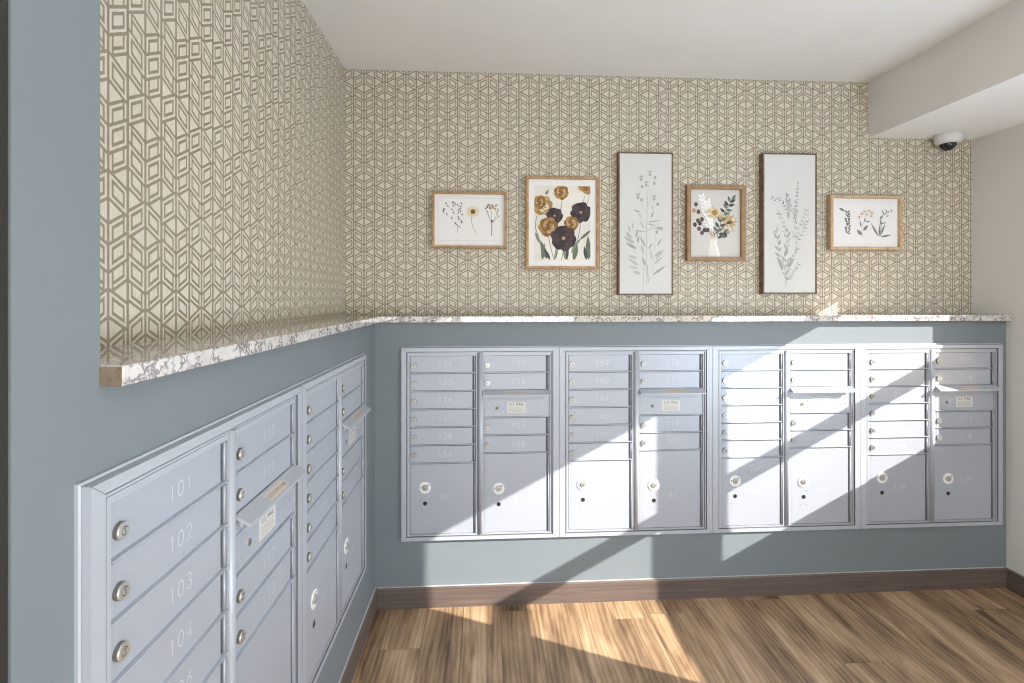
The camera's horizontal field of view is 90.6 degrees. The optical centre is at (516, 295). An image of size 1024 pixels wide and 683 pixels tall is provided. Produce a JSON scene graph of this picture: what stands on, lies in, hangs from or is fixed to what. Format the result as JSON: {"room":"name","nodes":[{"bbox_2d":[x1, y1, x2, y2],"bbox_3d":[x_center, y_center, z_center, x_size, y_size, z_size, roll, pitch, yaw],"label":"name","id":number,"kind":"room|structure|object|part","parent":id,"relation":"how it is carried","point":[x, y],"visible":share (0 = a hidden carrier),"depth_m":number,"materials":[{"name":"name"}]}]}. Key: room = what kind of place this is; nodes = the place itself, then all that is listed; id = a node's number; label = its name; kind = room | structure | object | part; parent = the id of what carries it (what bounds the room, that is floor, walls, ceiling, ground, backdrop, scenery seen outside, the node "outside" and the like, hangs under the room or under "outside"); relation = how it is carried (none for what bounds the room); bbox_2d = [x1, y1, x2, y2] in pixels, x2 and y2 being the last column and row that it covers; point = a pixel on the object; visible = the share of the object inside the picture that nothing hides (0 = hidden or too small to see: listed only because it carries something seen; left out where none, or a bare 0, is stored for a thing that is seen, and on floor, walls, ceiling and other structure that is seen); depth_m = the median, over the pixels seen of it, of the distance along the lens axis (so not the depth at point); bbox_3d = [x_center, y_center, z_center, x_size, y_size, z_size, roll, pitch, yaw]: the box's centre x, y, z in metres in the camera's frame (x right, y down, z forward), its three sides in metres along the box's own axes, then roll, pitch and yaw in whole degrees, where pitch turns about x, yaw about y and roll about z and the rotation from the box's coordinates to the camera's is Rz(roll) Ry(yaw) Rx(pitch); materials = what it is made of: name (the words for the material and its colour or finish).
{"room":"apartment mail room","nodes":[
{"label":"apartment mail room","id":0,"kind":"room"},
{"bbox_2d":[8,0,99,682],"bbox_3d":[-0.740,0.172,0.649,0.296,2.737,0.136,0,0,-3],"label":"wall","id":1,"kind":"structure","parent":0,"point":[54,45],"depth_m":0.64,"materials":[{"name":"blue paint"}]},
{"bbox_2d":[100,0,344,347],"bbox_3d":[-0.899,-0.523,1.692,0.100,1.347,1.965,0,0,-3],"label":"wall","id":2,"kind":"structure","parent":0,"point":[222,122],"depth_m":1.40,"materials":[{"name":"paper"}]},
{"bbox_2d":[100,324,374,682],"bbox_3d":[-0.802,0.835,1.708,0.296,1.410,1.985,0,0,-3],"label":"wall","id":3,"kind":"structure","parent":0,"point":[138,418],"depth_m":1.11,"materials":[{"name":"blue paint"}]},
{"bbox_2d":[74,384,306,682],"bbox_3d":[-0.593,0.734,1.073,0.047,0.962,0.786,0,0,-3],"label":"mailbox","id":4,"kind":"object","parent":3,"relation":"attached to","point":[188,548],"visible":1,"depth_m":0.95,"materials":[{"name":"silver metal"}]},
{"bbox_3d":[-0.595,0.520,0.889,0.014,0.084,0.326,0,0,-3],"label":"door","id":5,"kind":"part","parent":4,"relation":"part of","materials":[{"name":"silver metal"}]},
{"bbox_3d":[-0.595,0.431,0.889,0.014,0.084,0.326,0,0,-3],"label":"door","id":6,"kind":"part","parent":4,"relation":"part of","materials":[{"name":"silver metal"}]},
{"bbox_3d":[-0.595,0.342,0.889,0.014,0.084,0.326,0,0,-3],"label":"door","id":7,"kind":"part","parent":4,"relation":"part of","materials":[{"name":"silver metal"}]},
{"bbox_3d":[-0.595,0.609,0.889,0.014,0.084,0.326,0,0,-3],"label":"door","id":8,"kind":"part","parent":4,"relation":"part of","materials":[{"name":"silver metal"}]},
{"bbox_3d":[-0.595,0.698,0.889,0.014,0.084,0.326,0,0,-3],"label":"door","id":9,"kind":"part","parent":4,"relation":"part of","materials":[{"name":"silver metal"}]},
{"bbox_3d":[-0.595,0.787,0.889,0.014,0.084,0.326,0,0,-3],"label":"door","id":10,"kind":"part","parent":4,"relation":"part of","materials":[{"name":"silver metal"}]},
{"bbox_3d":[-0.606,0.732,1.073,0.018,0.898,0.025,0,0,-3],"label":"post","id":11,"kind":"part","parent":4,"relation":"part of","materials":[{"name":"silver metal"}]},
{"bbox_3d":[-0.619,0.429,1.244,0.008,0.080,0.308,0,0,-3],"label":"door","id":12,"kind":"part","parent":4,"relation":"part of","materials":[{"name":"silver metal"}]},
{"bbox_3d":[-0.619,0.983,1.246,0.008,0.388,0.310,0,0,-3],"label":"parcel door","id":13,"kind":"part","parent":4,"relation":"part of","materials":[{"name":"silver metal"}]},
{"bbox_3d":[-0.616,0.742,1.253,0.014,0.084,0.329,0,0,-3],"label":"door","id":14,"kind":"part","parent":4,"relation":"part of","materials":[{"name":"silver metal"}]},
{"bbox_3d":[-0.616,0.653,1.253,0.014,0.084,0.329,0,0,-3],"label":"door","id":15,"kind":"part","parent":4,"relation":"part of","materials":[{"name":"silver metal"}]},
{"bbox_3d":[-0.616,0.342,1.253,0.014,0.084,0.329,0,0,-3],"label":"door","id":16,"kind":"part","parent":4,"relation":"part of","materials":[{"name":"silver metal"}]},
{"bbox_3d":[-0.617,0.543,1.253,0.015,0.127,0.329,0,0,-3],"label":"carrier panel","id":17,"kind":"part","parent":4,"relation":"part of","materials":[{"name":"silver metal"}]},
{"bbox_2d":[236,464,306,527],"bbox_3d":[-0.600,0.484,1.255,0.039,0.026,0.335,0,0,-3],"label":"hood","id":18,"kind":"object","parent":4,"relation":"attached to","point":[258,503],"depth_m":1.21,"materials":[{"name":"silver metal"}]},
{"bbox_2d":[296,353,370,682],"bbox_3d":[-0.639,0.734,1.861,0.047,0.962,0.786,0,0,-3],"label":"mailbox","id":19,"kind":"object","parent":3,"relation":"attached to","point":[334,408],"visible":1,"depth_m":1.75,"materials":[{"name":"silver metal"}]},
{"bbox_3d":[-0.644,1.005,1.669,0.008,0.344,0.308,0,0,-3],"label":"parcel door","id":20,"kind":"part","parent":19,"relation":"part of","materials":[{"name":"silver metal"}]},
{"bbox_3d":[-0.641,0.787,1.676,0.014,0.084,0.326,0,0,-3],"label":"door","id":21,"kind":"part","parent":19,"relation":"part of","materials":[{"name":"silver metal"}]},
{"bbox_3d":[-0.641,0.609,1.676,0.014,0.084,0.326,0,0,-3],"label":"door","id":22,"kind":"part","parent":19,"relation":"part of","materials":[{"name":"silver metal"}]},
{"bbox_3d":[-0.641,0.431,1.676,0.014,0.084,0.326,0,0,-3],"label":"door","id":23,"kind":"part","parent":19,"relation":"part of","materials":[{"name":"silver metal"}]},
{"bbox_3d":[-0.641,0.698,1.676,0.014,0.084,0.326,0,0,-3],"label":"door","id":24,"kind":"part","parent":19,"relation":"part of","materials":[{"name":"silver metal"}]},
{"bbox_3d":[-0.641,0.520,1.676,0.014,0.084,0.326,0,0,-3],"label":"door","id":25,"kind":"part","parent":19,"relation":"part of","materials":[{"name":"silver metal"}]},
{"bbox_3d":[-0.641,0.342,1.676,0.014,0.084,0.326,0,0,-3],"label":"door","id":26,"kind":"part","parent":19,"relation":"part of","materials":[{"name":"silver metal"}]},
{"bbox_3d":[-0.652,0.732,1.861,0.018,0.898,0.025,0,0,-3],"label":"post","id":27,"kind":"part","parent":19,"relation":"part of","materials":[{"name":"silver metal"}]},
{"bbox_3d":[-0.665,0.983,2.033,0.008,0.388,0.310,0,0,-3],"label":"parcel door","id":28,"kind":"part","parent":19,"relation":"part of","materials":[{"name":"silver metal"}]},
{"bbox_3d":[-0.665,0.429,2.032,0.008,0.080,0.308,0,0,-3],"label":"door","id":29,"kind":"part","parent":19,"relation":"part of","materials":[{"name":"silver metal"}]},
{"bbox_3d":[-0.662,0.742,2.040,0.014,0.084,0.329,0,0,-3],"label":"door","id":30,"kind":"part","parent":19,"relation":"part of","materials":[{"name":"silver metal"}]},
{"bbox_3d":[-0.662,0.653,2.040,0.014,0.084,0.329,0,0,-3],"label":"door","id":31,"kind":"part","parent":19,"relation":"part of","materials":[{"name":"silver metal"}]},
{"bbox_3d":[-0.662,0.342,2.040,0.014,0.084,0.329,0,0,-3],"label":"door","id":32,"kind":"part","parent":19,"relation":"part of","materials":[{"name":"silver metal"}]},
{"bbox_3d":[-0.663,0.543,2.040,0.015,0.127,0.329,0,0,-3],"label":"carrier panel","id":33,"kind":"part","parent":19,"relation":"part of","materials":[{"name":"silver metal"}]},
{"bbox_2d":[342,404,370,429],"bbox_3d":[-0.646,0.484,2.042,0.039,0.026,0.335,0,0,-3],"label":"hood","id":34,"kind":"object","parent":19,"relation":"attached to","point":[349,420],"depth_m":2.01,"materials":[{"name":"silver metal"}]},
{"bbox_2d":[338,587,376,682],"bbox_3d":[-0.638,1.488,1.544,0.012,0.104,1.912,0,0,-3],"label":"baseboard","id":35,"kind":"structure","parent":3,"relation":"attached to","point":[352,661],"depth_m":2.16,"materials":[{"name":"brown wood"}]},
{"bbox_2d":[345,69,971,314],"bbox_3d":[0.837,-0.523,2.828,3.699,1.347,0.100,0,0,-3],"label":"wall","id":36,"kind":"structure","parent":0,"point":[410,135],"depth_m":2.76,"materials":[{"name":"paper"}]},
{"bbox_2d":[432,191,506,248],"bbox_3d":[-0.251,-0.404,2.698,0.396,0.298,0.032,0,0,-3],"label":"framed print","id":37,"kind":"object","parent":36,"relation":"attached to","point":[460,219],"visible":1,"depth_m":2.70,"materials":[{"name":"white paper"}]},
{"bbox_2d":[438,198,500,240],"bbox_3d":[-0.251,-0.407,2.697,0.335,0.229,0.001,0,0,-3],"label":"artwork","id":38,"kind":"object","parent":37,"relation":"attached to","point":[459,219],"depth_m":2.70,"materials":[{"name":"white paper"}]},
{"bbox_2d":[526,176,598,268],"bbox_3d":[0.243,-0.392,2.726,0.393,0.494,0.034,0,0,-3],"label":"framed print","id":39,"kind":"object","parent":36,"relation":"attached to","point":[562,212],"visible":1,"depth_m":2.72,"materials":[{"name":"white paper"}]},
{"bbox_2d":[617,152,672,294],"bbox_3d":[0.694,-0.391,2.751,0.302,0.771,0.036,0,0,-3],"label":"framed print","id":40,"kind":"object","parent":36,"relation":"attached to","point":[644,179],"visible":1,"depth_m":2.74,"materials":[{"name":"white paper"}]},
{"bbox_2d":[625,170,664,281],"bbox_3d":[0.692,-0.363,2.737,0.235,0.640,0.001,0,0,-3],"label":"artwork","id":41,"kind":"object","parent":40,"relation":"attached to","point":[644,189],"depth_m":2.74},
{"bbox_2d":[685,185,744,260],"bbox_3d":[1.084,-0.397,2.774,0.324,0.412,0.036,0,0,-3],"label":"framed print","id":42,"kind":"object","parent":36,"relation":"attached to","point":[714,214],"visible":1,"depth_m":2.77,"materials":[{"name":"white paper"}]},
{"bbox_2d":[692,193,736,256],"bbox_3d":[1.083,-0.390,2.774,0.258,0.354,0.001,0,0,-3],"label":"artwork","id":43,"kind":"object","parent":42,"relation":"attached to","point":[714,215],"depth_m":2.77,"materials":[{"name":"grey paper"}]},
{"bbox_2d":[759,153,816,293],"bbox_3d":[1.495,-0.397,2.796,0.307,0.772,0.040,0,0,-3],"label":"framed print","id":44,"kind":"object","parent":36,"relation":"attached to","point":[787,181],"visible":1,"depth_m":2.78,"materials":[{"name":"white paper"}]},
{"bbox_2d":[770,182,808,281],"bbox_3d":[1.496,-0.339,2.780,0.222,0.580,0.001,0,0,-3],"label":"artwork","id":45,"kind":"object","parent":44,"relation":"attached to","point":[789,201],"depth_m":2.78},
{"bbox_2d":[826,195,902,250],"bbox_3d":[1.936,-0.407,2.824,0.417,0.302,0.036,0,0,-3],"label":"framed print","id":46,"kind":"object","parent":36,"relation":"attached to","point":[853,222],"visible":1,"depth_m":2.82,"materials":[{"name":"white paper"}]},
{"bbox_2d":[839,201,891,236],"bbox_3d":[1.936,-0.408,2.824,0.346,0.236,0.001,0,0,-3],"label":"artwork","id":47,"kind":"object","parent":46,"relation":"attached to","point":[856,218],"depth_m":2.82,"materials":[{"name":"paper"}]},
{"bbox_2d":[869,0,1023,136],"bbox_3d":[2.140,-1.043,-0.013,0.002,0.308,5.724,0,0,-3],"label":"soffit","id":48,"kind":"object","parent":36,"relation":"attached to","point":[989,52],"depth_m":2.33,"materials":[{"name":"white paint"}]},
{"bbox_2d":[302,0,1023,139],"bbox_3d":[0.532,-1.093,-0.107,5.050,0.409,5.924,0,0,-3],"label":"ceiling","id":49,"kind":"structure","parent":0,"point":[788,40],"depth_m":2.34,"materials":[{"name":"paint"}]},
{"bbox_2d":[933,131,963,150],"bbox_3d":[2.376,-0.845,2.794,0.129,0.087,0.129,0,0,-3],"label":"security camera","id":50,"kind":"object","parent":49,"relation":"attached to","point":[947,141],"visible":1,"depth_m":2.76,"materials":[{"name":"white plastic"}]},
{"bbox_2d":[351,587,1023,682],"bbox_3d":[0.532,1.580,-0.107,5.050,0.080,5.924,0,0,-3],"label":"floor","id":51,"kind":"structure","parent":0,"point":[951,635],"depth_m":2.27,"materials":[{"name":"brown wood"}]},
{"bbox_2d":[375,321,1005,587],"bbox_3d":[0.942,0.835,2.699,3.303,1.410,0.209,0,0,-3],"label":"wall","id":52,"kind":"structure","parent":0,"point":[398,563],"depth_m":2.58,"materials":[{"name":"blue paint"}]},
{"bbox_2d":[401,346,558,541],"bbox_3d":[-0.181,0.731,2.505,0.786,0.962,0.047,0,0,-3],"label":"mailbox","id":53,"kind":"object","parent":52,"relation":"attached to","point":[480,424],"visible":1,"depth_m":2.52,"materials":[{"name":"silver metal"}]},
{"bbox_3d":[-0.372,1.002,2.510,0.308,0.344,0.008,0,0,-3],"label":"parcel door","id":54,"kind":"part","parent":53,"relation":"part of","materials":[{"name":"silver metal"}]},
{"bbox_3d":[-0.365,0.784,2.507,0.326,0.084,0.014,0,0,-3],"label":"door","id":55,"kind":"part","parent":53,"relation":"part of","materials":[{"name":"silver metal"}]},
{"bbox_3d":[-0.365,0.695,2.507,0.326,0.084,0.014,0,0,-3],"label":"door","id":56,"kind":"part","parent":53,"relation":"part of","materials":[{"name":"silver metal"}]},
{"bbox_3d":[-0.365,0.606,2.507,0.326,0.084,0.014,0,0,-3],"label":"door","id":57,"kind":"part","parent":53,"relation":"part of","materials":[{"name":"silver metal"}]},
{"bbox_3d":[-0.365,0.517,2.507,0.326,0.084,0.014,0,0,-3],"label":"door","id":58,"kind":"part","parent":53,"relation":"part of","materials":[{"name":"silver metal"}]},
{"bbox_3d":[-0.365,0.428,2.507,0.326,0.084,0.014,0,0,-3],"label":"door","id":59,"kind":"part","parent":53,"relation":"part of","materials":[{"name":"silver metal"}]},
{"bbox_3d":[-0.365,0.339,2.507,0.326,0.084,0.014,0,0,-3],"label":"door","id":60,"kind":"part","parent":53,"relation":"part of","materials":[{"name":"silver metal"}]},
{"bbox_3d":[-0.180,0.729,2.518,0.025,0.898,0.018,0,0,-3],"label":"post","id":61,"kind":"part","parent":53,"relation":"part of","materials":[{"name":"silver metal"}]},
{"bbox_3d":[-0.008,0.980,2.531,0.310,0.388,0.008,0,0,-3],"label":"parcel door","id":62,"kind":"part","parent":53,"relation":"part of","materials":[{"name":"silver metal"}]},
{"bbox_3d":[-0.010,0.426,2.531,0.308,0.080,0.008,0,0,-3],"label":"door","id":63,"kind":"part","parent":53,"relation":"part of","materials":[{"name":"silver metal"}]},
{"bbox_2d":[483,389,550,396],"bbox_3d":[0.001,0.481,2.512,0.335,0.026,0.039,0,0,-3],"label":"hood","id":64,"kind":"object","parent":53,"relation":"attached to","point":[486,392],"depth_m":2.51,"materials":[{"name":"silver metal"}]},
{"bbox_3d":[-0.001,0.739,2.528,0.329,0.084,0.014,0,0,-3],"label":"door","id":65,"kind":"part","parent":53,"relation":"part of","materials":[{"name":"silver metal"}]},
{"bbox_3d":[-0.001,0.650,2.528,0.329,0.084,0.014,0,0,-3],"label":"door","id":66,"kind":"part","parent":53,"relation":"part of","materials":[{"name":"silver metal"}]},
{"bbox_3d":[-0.001,0.339,2.528,0.329,0.084,0.014,0,0,-3],"label":"door","id":67,"kind":"part","parent":53,"relation":"part of","materials":[{"name":"silver metal"}]},
{"bbox_3d":[-0.001,0.540,2.529,0.329,0.127,0.015,0,0,-3],"label":"carrier panel","id":68,"kind":"part","parent":53,"relation":"part of","materials":[{"name":"silver metal"}]},
{"bbox_2d":[99,314,1011,386],"bbox_3d":[0.897,0.115,1.796,3.499,0.030,1.967,0,0,-3],"label":"stone ledge","id":69,"kind":"object","parent":52,"relation":"on","point":[127,364],"visible":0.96,"depth_m":1.47,"materials":[{"name":"white stone"}]},
{"bbox_2d":[559,345,712,536],"bbox_3d":[0.604,0.731,2.551,0.786,0.962,0.047,0,0,-3],"label":"mailbox","id":70,"kind":"object","parent":52,"relation":"attached to","point":[636,421],"visible":1,"depth_m":2.56,"materials":[{"name":"silver metal"}]},
{"bbox_3d":[0.412,1.002,2.556,0.308,0.344,0.008,0,0,-3],"label":"parcel door","id":71,"kind":"part","parent":70,"relation":"part of","materials":[{"name":"silver metal"}]},
{"bbox_3d":[0.419,0.339,2.553,0.326,0.084,0.014,0,0,-3],"label":"door","id":72,"kind":"part","parent":70,"relation":"part of","materials":[{"name":"silver metal"}]},
{"bbox_3d":[0.419,0.606,2.553,0.326,0.084,0.014,0,0,-3],"label":"door","id":73,"kind":"part","parent":70,"relation":"part of","materials":[{"name":"silver metal"}]},
{"bbox_3d":[0.419,0.428,2.553,0.326,0.084,0.014,0,0,-3],"label":"door","id":74,"kind":"part","parent":70,"relation":"part of","materials":[{"name":"silver metal"}]},
{"bbox_3d":[0.419,0.784,2.553,0.326,0.084,0.014,0,0,-3],"label":"door","id":75,"kind":"part","parent":70,"relation":"part of","materials":[{"name":"silver metal"}]},
{"bbox_3d":[0.419,0.695,2.553,0.326,0.084,0.014,0,0,-3],"label":"door","id":76,"kind":"part","parent":70,"relation":"part of","materials":[{"name":"silver metal"}]},
{"bbox_3d":[0.419,0.517,2.553,0.326,0.084,0.014,0,0,-3],"label":"door","id":77,"kind":"part","parent":70,"relation":"part of","materials":[{"name":"silver metal"}]},
{"bbox_3d":[0.604,0.729,2.564,0.025,0.898,0.018,0,0,-3],"label":"post","id":78,"kind":"part","parent":70,"relation":"part of","materials":[{"name":"silver metal"}]},
{"bbox_3d":[0.775,0.426,2.577,0.308,0.080,0.008,0,0,-3],"label":"door","id":79,"kind":"part","parent":70,"relation":"part of","materials":[{"name":"silver metal"}]},
{"bbox_3d":[0.776,0.980,2.577,0.310,0.388,0.008,0,0,-3],"label":"parcel door","id":80,"kind":"part","parent":70,"relation":"part of","materials":[{"name":"silver metal"}]},
{"bbox_3d":[0.783,0.650,2.574,0.329,0.084,0.014,0,0,-3],"label":"door","id":81,"kind":"part","parent":70,"relation":"part of","materials":[{"name":"silver metal"}]},
{"bbox_3d":[0.783,0.739,2.574,0.329,0.084,0.014,0,0,-3],"label":"door","id":82,"kind":"part","parent":70,"relation":"part of","materials":[{"name":"silver metal"}]},
{"bbox_3d":[0.783,0.339,2.574,0.329,0.084,0.014,0,0,-3],"label":"door","id":83,"kind":"part","parent":70,"relation":"part of","materials":[{"name":"silver metal"}]},
{"bbox_3d":[0.783,0.540,2.575,0.329,0.127,0.015,0,0,-3],"label":"carrier panel","id":84,"kind":"part","parent":70,"relation":"part of","materials":[{"name":"silver metal"}]},
{"bbox_2d":[639,388,706,394],"bbox_3d":[0.785,0.481,2.558,0.335,0.026,0.039,0,0,-3],"label":"hood","id":85,"kind":"object","parent":70,"relation":"attached to","point":[642,391],"depth_m":2.55,"materials":[{"name":"silver metal"}]},
{"bbox_2d":[377,567,1005,609],"bbox_3d":[0.949,1.488,2.589,3.279,0.104,0.012,0,0,-3],"label":"baseboard","id":86,"kind":"structure","parent":52,"relation":"attached to","point":[525,593],"depth_m":2.58,"materials":[{"name":"brown wood"}]},
{"bbox_2d":[712,344,860,532],"bbox_3d":[1.389,0.731,2.597,0.786,0.962,0.047,0,0,-3],"label":"mailbox","id":87,"kind":"object","parent":52,"relation":"attached to","point":[787,417],"visible":1,"depth_m":2.61,"materials":[{"name":"silver metal"}]},
{"bbox_3d":[1.197,1.002,2.602,0.308,0.344,0.008,0,0,-3],"label":"parcel door","id":88,"kind":"part","parent":87,"relation":"part of","materials":[{"name":"silver metal"}]},
{"bbox_3d":[1.204,0.428,2.599,0.326,0.084,0.014,0,0,-3],"label":"door","id":89,"kind":"part","parent":87,"relation":"part of","materials":[{"name":"silver metal"}]},
{"bbox_3d":[1.204,0.784,2.599,0.326,0.084,0.014,0,0,-3],"label":"door","id":90,"kind":"part","parent":87,"relation":"part of","materials":[{"name":"silver metal"}]},
{"bbox_3d":[1.204,0.695,2.599,0.326,0.084,0.014,0,0,-3],"label":"door","id":91,"kind":"part","parent":87,"relation":"part of","materials":[{"name":"silver metal"}]},
{"bbox_3d":[1.204,0.606,2.599,0.326,0.084,0.014,0,0,-3],"label":"door","id":92,"kind":"part","parent":87,"relation":"part of","materials":[{"name":"silver metal"}]},
{"bbox_3d":[1.204,0.517,2.599,0.326,0.084,0.014,0,0,-3],"label":"door","id":93,"kind":"part","parent":87,"relation":"part of","materials":[{"name":"silver metal"}]},
{"bbox_3d":[1.204,0.339,2.599,0.326,0.084,0.014,0,0,-3],"label":"door","id":94,"kind":"part","parent":87,"relation":"part of","materials":[{"name":"silver metal"}]},
{"bbox_3d":[1.389,0.729,2.610,0.025,0.898,0.018,0,0,-3],"label":"post","id":95,"kind":"part","parent":87,"relation":"part of","materials":[{"name":"silver metal"}]},
{"bbox_3d":[1.560,0.426,2.623,0.308,0.080,0.008,0,0,-3],"label":"door","id":96,"kind":"part","parent":87,"relation":"part of","materials":[{"name":"silver metal"}]},
{"bbox_3d":[1.561,0.980,2.623,0.310,0.388,0.008,0,0,-3],"label":"parcel door","id":97,"kind":"part","parent":87,"relation":"part of","materials":[{"name":"silver metal"}]},
{"bbox_3d":[1.568,0.739,2.620,0.329,0.084,0.014,0,0,-3],"label":"door","id":98,"kind":"part","parent":87,"relation":"part of","materials":[{"name":"silver metal"}]},
{"bbox_3d":[1.568,0.650,2.620,0.329,0.084,0.014,0,0,-3],"label":"door","id":99,"kind":"part","parent":87,"relation":"part of","materials":[{"name":"silver metal"}]},
{"bbox_3d":[1.568,0.339,2.620,0.329,0.084,0.014,0,0,-3],"label":"door","id":100,"kind":"part","parent":87,"relation":"part of","materials":[{"name":"silver metal"}]},
{"bbox_3d":[1.568,0.540,2.621,0.329,0.127,0.015,0,0,-3],"label":"carrier panel","id":101,"kind":"part","parent":87,"relation":"part of","materials":[{"name":"silver metal"}]},
{"bbox_2d":[790,386,856,392],"bbox_3d":[1.570,0.481,2.604,0.335,0.026,0.039,0,0,-3],"label":"hood","id":102,"kind":"object","parent":87,"relation":"attached to","point":[793,389],"depth_m":2.60,"materials":[{"name":"silver metal"}]},
{"bbox_2d":[859,343,1002,528],"bbox_3d":[2.173,0.731,2.643,0.786,0.962,0.047,0,0,-3],"label":"mailbox","id":103,"kind":"object","parent":52,"relation":"attached to","point":[932,414],"visible":1,"depth_m":2.65,"materials":[{"name":"silver metal"}]},
{"bbox_3d":[1.982,1.002,2.648,0.308,0.344,0.008,0,0,-3],"label":"parcel door","id":104,"kind":"part","parent":103,"relation":"part of","materials":[{"name":"silver metal"}]},
{"bbox_3d":[1.989,0.784,2.645,0.326,0.084,0.014,0,0,-3],"label":"door","id":105,"kind":"part","parent":103,"relation":"part of","materials":[{"name":"silver metal"}]},
{"bbox_3d":[1.989,0.695,2.645,0.326,0.084,0.014,0,0,-3],"label":"door","id":106,"kind":"part","parent":103,"relation":"part of","materials":[{"name":"silver metal"}]},
{"bbox_3d":[1.989,0.606,2.645,0.326,0.084,0.014,0,0,-3],"label":"door","id":107,"kind":"part","parent":103,"relation":"part of","materials":[{"name":"silver metal"}]},
{"bbox_3d":[1.989,0.517,2.645,0.326,0.084,0.014,0,0,-3],"label":"door","id":108,"kind":"part","parent":103,"relation":"part of","materials":[{"name":"silver metal"}]},
{"bbox_3d":[1.989,0.428,2.645,0.326,0.084,0.014,0,0,-3],"label":"door","id":109,"kind":"part","parent":103,"relation":"part of","materials":[{"name":"silver metal"}]},
{"bbox_3d":[1.989,0.339,2.645,0.326,0.084,0.014,0,0,-3],"label":"door","id":110,"kind":"part","parent":103,"relation":"part of","materials":[{"name":"silver metal"}]},
{"bbox_3d":[2.173,0.729,2.656,0.025,0.898,0.018,0,0,-3],"label":"post","id":111,"kind":"part","parent":103,"relation":"part of","materials":[{"name":"silver metal"}]},
{"bbox_3d":[2.344,0.426,2.669,0.308,0.080,0.008,0,0,-3],"label":"door","id":112,"kind":"part","parent":103,"relation":"part of","materials":[{"name":"silver metal"}]},
{"bbox_3d":[2.346,0.980,2.669,0.310,0.388,0.008,0,0,-3],"label":"parcel door","id":113,"kind":"part","parent":103,"relation":"part of","materials":[{"name":"silver metal"}]},
{"bbox_3d":[2.353,0.739,2.666,0.329,0.084,0.014,0,0,-3],"label":"door","id":114,"kind":"part","parent":103,"relation":"part of","materials":[{"name":"silver metal"}]},
{"bbox_3d":[2.353,0.650,2.666,0.329,0.084,0.014,0,0,-3],"label":"door","id":115,"kind":"part","parent":103,"relation":"part of","materials":[{"name":"silver metal"}]},
{"bbox_3d":[2.353,0.339,2.666,0.329,0.084,0.014,0,0,-3],"label":"door","id":116,"kind":"part","parent":103,"relation":"part of","materials":[{"name":"silver metal"}]},
{"bbox_3d":[2.353,0.540,2.667,0.329,0.127,0.015,0,0,-3],"label":"carrier panel","id":117,"kind":"part","parent":103,"relation":"part of","materials":[{"name":"silver metal"}]},
{"bbox_2d":[935,385,1001,390],"bbox_3d":[2.355,0.481,2.650,0.335,0.026,0.039,0,0,-3],"label":"hood","id":118,"kind":"object","parent":103,"relation":"attached to","point":[937,387],"depth_m":2.64,"materials":[{"name":"silver metal"}]},
{"bbox_2d":[972,123,1023,575],"bbox_3d":[2.778,0.176,0.025,0.050,2.728,5.724,0,0,-3],"label":"wall","id":119,"kind":"structure","parent":0,"point":[997,157],"depth_m":2.68,"materials":[{"name":"white paint"}]},
{"bbox_2d":[1005,567,1023,596],"bbox_3d":[2.696,1.488,0.902,0.012,0.104,3.585,0,0,-3],"label":"baseboard","id":120,"kind":"structure","parent":119,"relation":"attached to","point":[1014,580],"depth_m":2.63,"materials":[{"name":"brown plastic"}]},
{"bbox_3d":[-0.630,0.171,-1.227,0.296,2.737,3.623,0,0,-3],"label":"wall","id":121,"kind":"structure","parent":0,"visible":0},
{"bbox_2d":[0,0,7,682],"bbox_3d":[-0.618,0.415,0.055,0.118,2.250,1.063,0,0,-3],"label":"door","id":122,"kind":"structure","parent":121,"relation":"in","point":[3,3],"depth_m":0.58,"materials":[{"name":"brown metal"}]}
]}

